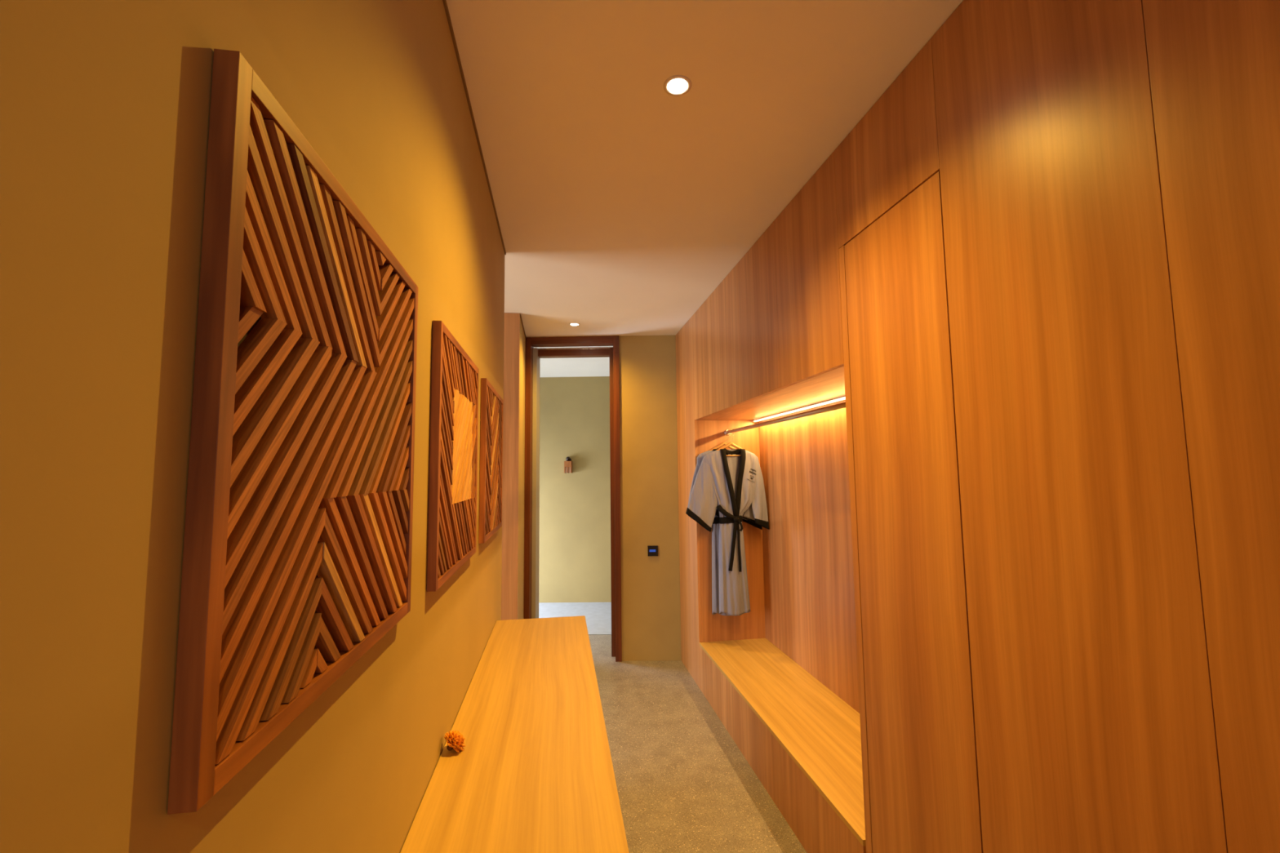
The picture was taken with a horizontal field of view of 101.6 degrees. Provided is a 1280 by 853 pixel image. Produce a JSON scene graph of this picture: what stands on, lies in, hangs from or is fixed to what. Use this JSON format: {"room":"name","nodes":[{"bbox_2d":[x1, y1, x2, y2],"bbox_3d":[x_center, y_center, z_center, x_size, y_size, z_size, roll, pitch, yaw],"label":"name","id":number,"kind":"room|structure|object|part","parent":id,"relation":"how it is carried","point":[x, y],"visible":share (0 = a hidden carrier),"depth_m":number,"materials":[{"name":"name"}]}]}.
{"room":"changing room","nodes":[
{"label":"changing room","id":0,"kind":"room"},
{"bbox_2d":[0,0,504,852],"bbox_3d":[-0.361,0.209,0.048,0.120,2.800,5.443,0,-5,-9],"label":"wall","id":1,"kind":"structure","parent":0,"point":[105,104],"depth_m":0.38,"materials":[{"name":"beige paint"}]},
{"bbox_2d":[167,48,417,814],"bbox_3d":[-0.391,0.010,0.702,0.020,0.612,0.578,0,-5,-9],"label":"wall art","id":2,"kind":"object","parent":1,"relation":"attached to","point":[297,553],"visible":1,"depth_m":0.52,"materials":[{"name":"brown wood"}]},
{"bbox_3d":[-0.348,-0.014,0.427,0.020,0.612,0.020,0,-5,-9],"label":"rail","id":3,"kind":"part","parent":2,"relation":"part of","materials":[{"name":"brown wood"}]},
{"bbox_3d":[-0.388,0.305,0.676,0.020,0.020,0.539,0,-5,-9],"label":"cross rail","id":4,"kind":"part","parent":2,"relation":"part of","materials":[{"name":"brown wood"}]},
{"bbox_3d":[-0.395,-0.285,0.727,0.020,0.020,0.539,0,-5,-9],"label":"cross rail","id":5,"kind":"part","parent":2,"relation":"part of","materials":[{"name":"brown wood"}]},
{"bbox_3d":[-0.434,0.034,0.976,0.020,0.612,0.020,0,-5,-9],"label":"rail","id":6,"kind":"part","parent":2,"relation":"part of","materials":[{"name":"brown wood"}]},
{"bbox_2d":[426,320,479,591],"bbox_3d":[-0.512,0.085,1.472,0.020,0.615,0.581,0,-5,-9],"label":"wall art","id":7,"kind":"object","parent":1,"relation":"attached to","point":[454,414],"visible":1,"depth_m":1.34,"materials":[{"name":"brown wood"}]},
{"bbox_3d":[-0.469,0.061,1.196,0.020,0.615,0.020,0,-5,-9],"label":"rail","id":8,"kind":"part","parent":7,"relation":"part of","materials":[{"name":"brown wood"}]},
{"bbox_3d":[-0.509,0.382,1.447,0.020,0.020,0.542,0,-5,-9],"label":"cross rail","id":9,"kind":"part","parent":7,"relation":"part of","materials":[{"name":"brown wood"}]},
{"bbox_3d":[-0.516,-0.211,1.498,0.020,0.020,0.542,0,-5,-9],"label":"cross rail","id":10,"kind":"part","parent":7,"relation":"part of","materials":[{"name":"brown wood"}]},
{"bbox_3d":[-0.555,0.109,1.749,0.020,0.615,0.020,0,-5,-9],"label":"rail","id":11,"kind":"part","parent":7,"relation":"part of","materials":[{"name":"brown wood"}]},
{"bbox_2d":[442,0,506,254],"bbox_3d":[-0.316,-1.179,0.178,0.006,0.013,5.447,0,-5,-9],"label":"trim","id":12,"kind":"structure","parent":1,"relation":"attached to","point":[445,3],"depth_m":1.69,"materials":[{"name":"brown"}]},
{"bbox_2d":[478,377,503,543],"bbox_3d":[-0.634,0.150,2.250,0.020,0.615,0.617,0,-5,-9],"label":"wall art","id":13,"kind":"object","parent":1,"relation":"attached to","point":[491,480],"visible":1,"depth_m":2.11,"materials":[{"name":"brown wood"}]},
{"bbox_3d":[-0.588,0.124,1.956,0.020,0.615,0.021,0,-5,-9],"label":"rail","id":14,"kind":"part","parent":13,"relation":"part of","materials":[{"name":"brown wood"}]},
{"bbox_3d":[-0.630,0.446,2.225,0.020,0.021,0.575,0,-5,-9],"label":"cross rail","id":15,"kind":"part","parent":13,"relation":"part of","materials":[{"name":"brown wood"}]},
{"bbox_3d":[-0.638,-0.146,2.275,0.020,0.021,0.575,0,-5,-9],"label":"cross rail","id":16,"kind":"part","parent":13,"relation":"part of","materials":[{"name":"brown wood"}]},
{"bbox_3d":[-0.680,0.175,2.543,0.020,0.615,0.021,0,-5,-9],"label":"rail","id":17,"kind":"part","parent":13,"relation":"part of","materials":[{"name":"brown wood"}]},
{"bbox_2d":[517,318,525,619],"bbox_3d":[-2.281,0.568,3.995,2.691,2.800,0.715,0,-5,-9],"label":"wall","id":18,"kind":"structure","parent":0,"point":[522,340],"depth_m":4.16,"materials":[{"name":"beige paint"}]},
{"bbox_2d":[501,312,519,620],"bbox_3d":[-2.079,0.538,3.655,2.398,2.798,0.020,0,-5,-9],"label":"panel","id":19,"kind":"object","parent":18,"relation":"attached to","point":[512,321],"visible":0.05,"depth_m":3.84,"materials":[{"name":"brown wood"}]},
{"bbox_2d":[520,313,525,337],"bbox_3d":[-0.962,-0.821,4.296,0.006,0.013,0.706,0,-5,-9],"label":"trim","id":20,"kind":"structure","parent":18,"relation":"attached to","point":[520,313],"depth_m":4.23,"materials":[{"name":"brown wood"}]},
{"bbox_2d":[538,376,611,602],"bbox_3d":[-0.616,0.766,6.561,4.500,2.800,0.100,-1,-5,1],"label":"wall","id":21,"kind":"structure","parent":0,"point":[575,551],"depth_m":6.51,"materials":[{"name":"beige paint"}]},
{"bbox_2d":[564,456,572,472],"bbox_3d":[-0.892,0.476,6.497,0.090,0.203,0.084,-1,-5,1],"label":"wall sconce","id":22,"kind":"object","parent":21,"relation":"attached to","point":[568,464],"visible":1,"depth_m":6.46,"materials":[{"name":"brown"}]},
{"bbox_3d":[-0.891,0.538,6.497,0.068,0.069,0.073,-1,-5,1],"label":"slot panel","id":23,"kind":"part","parent":22,"relation":"part of","materials":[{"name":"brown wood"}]},
{"bbox_3d":[-0.893,0.413,6.515,0.064,0.075,0.059,-1,-5,1],"label":"knob","id":24,"kind":"part","parent":22,"relation":"part of","materials":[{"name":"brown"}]},
{"bbox_2d":[618,335,681,661],"bbox_3d":[0.402,0.588,4.608,1.142,2.800,0.160,-1,-5,1],"label":"wall","id":25,"kind":"structure","parent":0,"point":[651,608],"depth_m":4.53,"materials":[{"name":"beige paint"}]},
{"bbox_2d":[524,335,622,662],"bbox_3d":[-0.584,0.603,4.635,0.832,2.798,0.222,-1,-5,1],"label":"door frame","id":26,"kind":"structure","parent":25,"relation":"in","point":[531,508],"depth_m":4.61,"materials":[{"name":"brown wood"}]},
{"bbox_2d":[647,545,657,555],"bbox_3d":[0.111,1.069,4.486,0.088,0.088,0.012,-1,-5,1],"label":"control panel","id":27,"kind":"object","parent":25,"relation":"attached to","point":[652,549],"visible":1,"depth_m":4.48,"materials":[{"name":"black plastic"}]},
{"bbox_2d":[538,602,806,852],"bbox_3d":[-0.792,1.873,2.456,6.000,0.104,11.000,0,-5,-9],"label":"floor","id":28,"kind":"structure","parent":0,"point":[684,784],"depth_m":2.84,"materials":[{"name":"carpet"}]},
{"bbox_2d":[400,615,628,852],"bbox_3d":[-0.173,1.205,0.587,0.416,0.903,3.814,0,-5,-9],"label":"bench","id":29,"kind":"object","parent":28,"relation":"on","point":[533,772],"visible":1,"depth_m":1.27,"materials":[{"name":"brown wood"}]},
{"bbox_2d":[444,730,465,752],"bbox_3d":[-0.468,0.791,1.319,0.054,0.048,0.059,0,-5,-9],"label":"flower","id":30,"kind":"object","parent":29,"relation":"on","point":[455,740],"visible":1,"depth_m":1.31,"materials":[{"name":"brown plant"}]},
{"bbox_2d":[675,316,702,688],"bbox_3d":[0.683,0.558,4.281,0.617,2.797,0.591,0,-5,-9],"label":"end panel","id":31,"kind":"object","parent":28,"relation":"on","point":[687,446],"visible":0.25,"depth_m":4.18,"materials":[{"name":"brown wood"}]},
{"bbox_2d":[697,365,866,852],"bbox_3d":[0.853,0.841,2.916,0.532,1.998,2.136,0,-5,-9],"label":"open niche","id":32,"kind":"object","parent":28,"relation":"on","point":[762,668],"depth_m":3.07,"materials":[{"name":"brown wood"}]},
{"bbox_2d":[688,448,762,616],"bbox_3d":[0.636,0.775,3.894,0.580,1.228,0.091,0,-5,-9],"label":"bathrobe","id":33,"kind":"object","parent":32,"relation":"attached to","point":[715,526],"visible":0.16,"depth_m":3.86,"materials":[{"name":"grey fabric"}]},
{"bbox_2d":[685,448,768,615],"bbox_3d":[0.644,0.757,3.805,0.628,1.198,0.108,0,-5,-9],"label":"bathrobe","id":34,"kind":"object","parent":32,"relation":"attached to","point":[734,486],"visible":1,"depth_m":3.79,"materials":[{"name":"grey fabric"}]},
{"bbox_2d":[747,468,755,482],"bbox_3d":[0.832,0.361,3.851,0.107,0.107,0.018,2,-5,-28],"label":"print","id":35,"kind":"object","parent":34,"relation":"attached to","point":[751,472],"depth_m":3.85,"materials":[{"name":"black"}]},
{"bbox_3d":[0.700,0.931,3.960,0.512,1.998,0.018,0,-5,-9],"label":"panel","id":36,"kind":"part","parent":32,"relation":"part of","materials":[{"name":"brown wood"}]},
{"bbox_3d":[0.852,-0.146,3.000,0.512,0.016,2.101,0,-5,-9],"label":"panel","id":37,"kind":"part","parent":32,"relation":"part of","materials":[{"name":"brown wood"}]},
{"bbox_3d":[0.611,1.679,2.804,0.019,0.314,2.101,0,-5,-9],"label":"panel","id":38,"kind":"part","parent":32,"relation":"part of","materials":[{"name":"brown wood"}]},
{"bbox_2d":[724,402,845,435],"bbox_3d":[0.834,-0.044,2.989,0.048,0.048,2.102,0,-5,-9],"label":"rail","id":39,"kind":"object","parent":32,"relation":"attached to","point":[840,406],"visible":0.47,"depth_m":2.89,"materials":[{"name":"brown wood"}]},
{"bbox_2d":[709,429,735,450],"bbox_3d":[0.635,0.124,3.958,0.350,0.202,0.026,0,-5,-9],"label":"clothes hanger","id":40,"kind":"object","parent":39,"relation":"hanging from","point":[724,443],"visible":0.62,"depth_m":3.94,"materials":[{"name":"brown wood"}]},
{"bbox_2d":[716,428,746,456],"bbox_3d":[0.673,0.118,3.873,0.342,0.205,0.027,0,-5,-9],"label":"clothes hanger","id":41,"kind":"object","parent":39,"relation":"hanging from","point":[729,444],"visible":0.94,"depth_m":3.86,"materials":[{"name":"brown wood"}]},
{"bbox_3d":[1.049,-0.130,3.027,0.030,0.014,2.068,0,-5,-9],"label":"led strip","id":42,"kind":"part","parent":32,"relation":"part of","materials":[{"name":"white plastic"}]},
{"bbox_3d":[1.107,0.682,2.960,0.018,1.646,2.118,0,-5,-9],"label":"panel","id":43,"kind":"part","parent":32,"relation":"part of","materials":[{"name":"brown wood"}]},
{"bbox_2d":[834,38,982,852],"bbox_3d":[1.095,0.329,1.648,0.617,2.797,0.523,0,-5,-9],"label":"tall cabinet","id":44,"kind":"object","parent":28,"relation":"on","point":[919,753],"visible":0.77,"depth_m":1.57,"materials":[{"name":"brown wood"}]},
{"bbox_3d":[0.786,-0.874,1.704,0.020,0.382,0.522,0,-5,-9],"label":"filler panel","id":45,"kind":"part","parent":44,"relation":"part of","materials":[{"name":"brown wood"}]},
{"bbox_2d":[931,0,1227,852],"bbox_3d":[1.175,0.285,1.142,0.617,2.797,0.503,0,-5,-9],"label":"tall cabinet","id":46,"kind":"object","parent":28,"relation":"on","point":[1095,725],"visible":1,"depth_m":1.06,"materials":[{"name":"brown wood"}]},
{"bbox_2d":[1142,0,1279,852],"bbox_3d":[1.254,0.241,0.636,0.617,2.797,0.524,0,-5,-9],"label":"tall cabinet","id":47,"kind":"object","parent":28,"relation":"on","point":[1214,65],"visible":1,"depth_m":0.80,"materials":[{"name":"brown wood"}]},
{"bbox_2d":[446,0,963,377],"bbox_3d":[-0.827,-1.015,2.701,6.000,0.100,11.000,0,-5,-9],"label":"ceiling","id":48,"kind":"structure","parent":0,"point":[622,202],"depth_m":1.82,"materials":[{"name":"white paint"}]},
{"bbox_2d":[568,322,579,325],"bbox_3d":[-0.536,-0.849,4.269,0.088,0.036,0.088,0,-5,-9],"label":"recessed light","id":49,"kind":"object","parent":48,"relation":"in","point":[573,323],"visible":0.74,"depth_m":4.26,"materials":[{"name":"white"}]},
{"bbox_2d":[663,75,691,96],"bbox_3d":[0.117,-1.081,1.635,0.088,0.036,0.088,0,-5,-9],"label":"recessed light","id":50,"kind":"object","parent":48,"relation":"in","point":[676,85],"visible":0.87,"depth_m":1.63,"materials":[{"name":"white"}]},
{"bbox_3d":[1.535,0.283,1.181,0.100,2.800,7.100,0,-5,-9],"label":"wall","id":51,"kind":"structure","parent":0,"visible":0},
{"bbox_2d":[692,294,715,420],"bbox_3d":[0.755,-0.476,3.827,0.617,0.816,0.499,0,-5,-9],"label":"upper cabinet","id":52,"kind":"object","parent":51,"relation":"attached to","point":[702,317],"visible":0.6,"depth_m":3.75,"materials":[{"name":"brown wood"}]},
{"bbox_2d":[711,264,743,413],"bbox_3d":[0.835,-0.520,3.320,0.617,0.816,0.529,0,-5,-9],"label":"cabinet door","id":53,"kind":"structure","parent":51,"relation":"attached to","point":[724,299],"depth_m":3.24,"materials":[{"name":"brown wood"}]},
{"bbox_2d":[737,221,782,402],"bbox_3d":[0.916,-0.565,2.800,0.617,0.816,0.527,0,-5,-9],"label":"cabinet door","id":54,"kind":"structure","parent":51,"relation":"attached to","point":[756,270],"depth_m":2.71,"materials":[{"name":"brown wood"}]},
{"bbox_2d":[773,151,844,387],"bbox_3d":[1.000,-0.612,2.265,0.617,0.816,0.558,0,-5,-9],"label":"cabinet door","id":55,"kind":"structure","parent":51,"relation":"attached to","point":[808,291],"depth_m":2.17,"materials":[{"name":"brown wood"}]}
]}

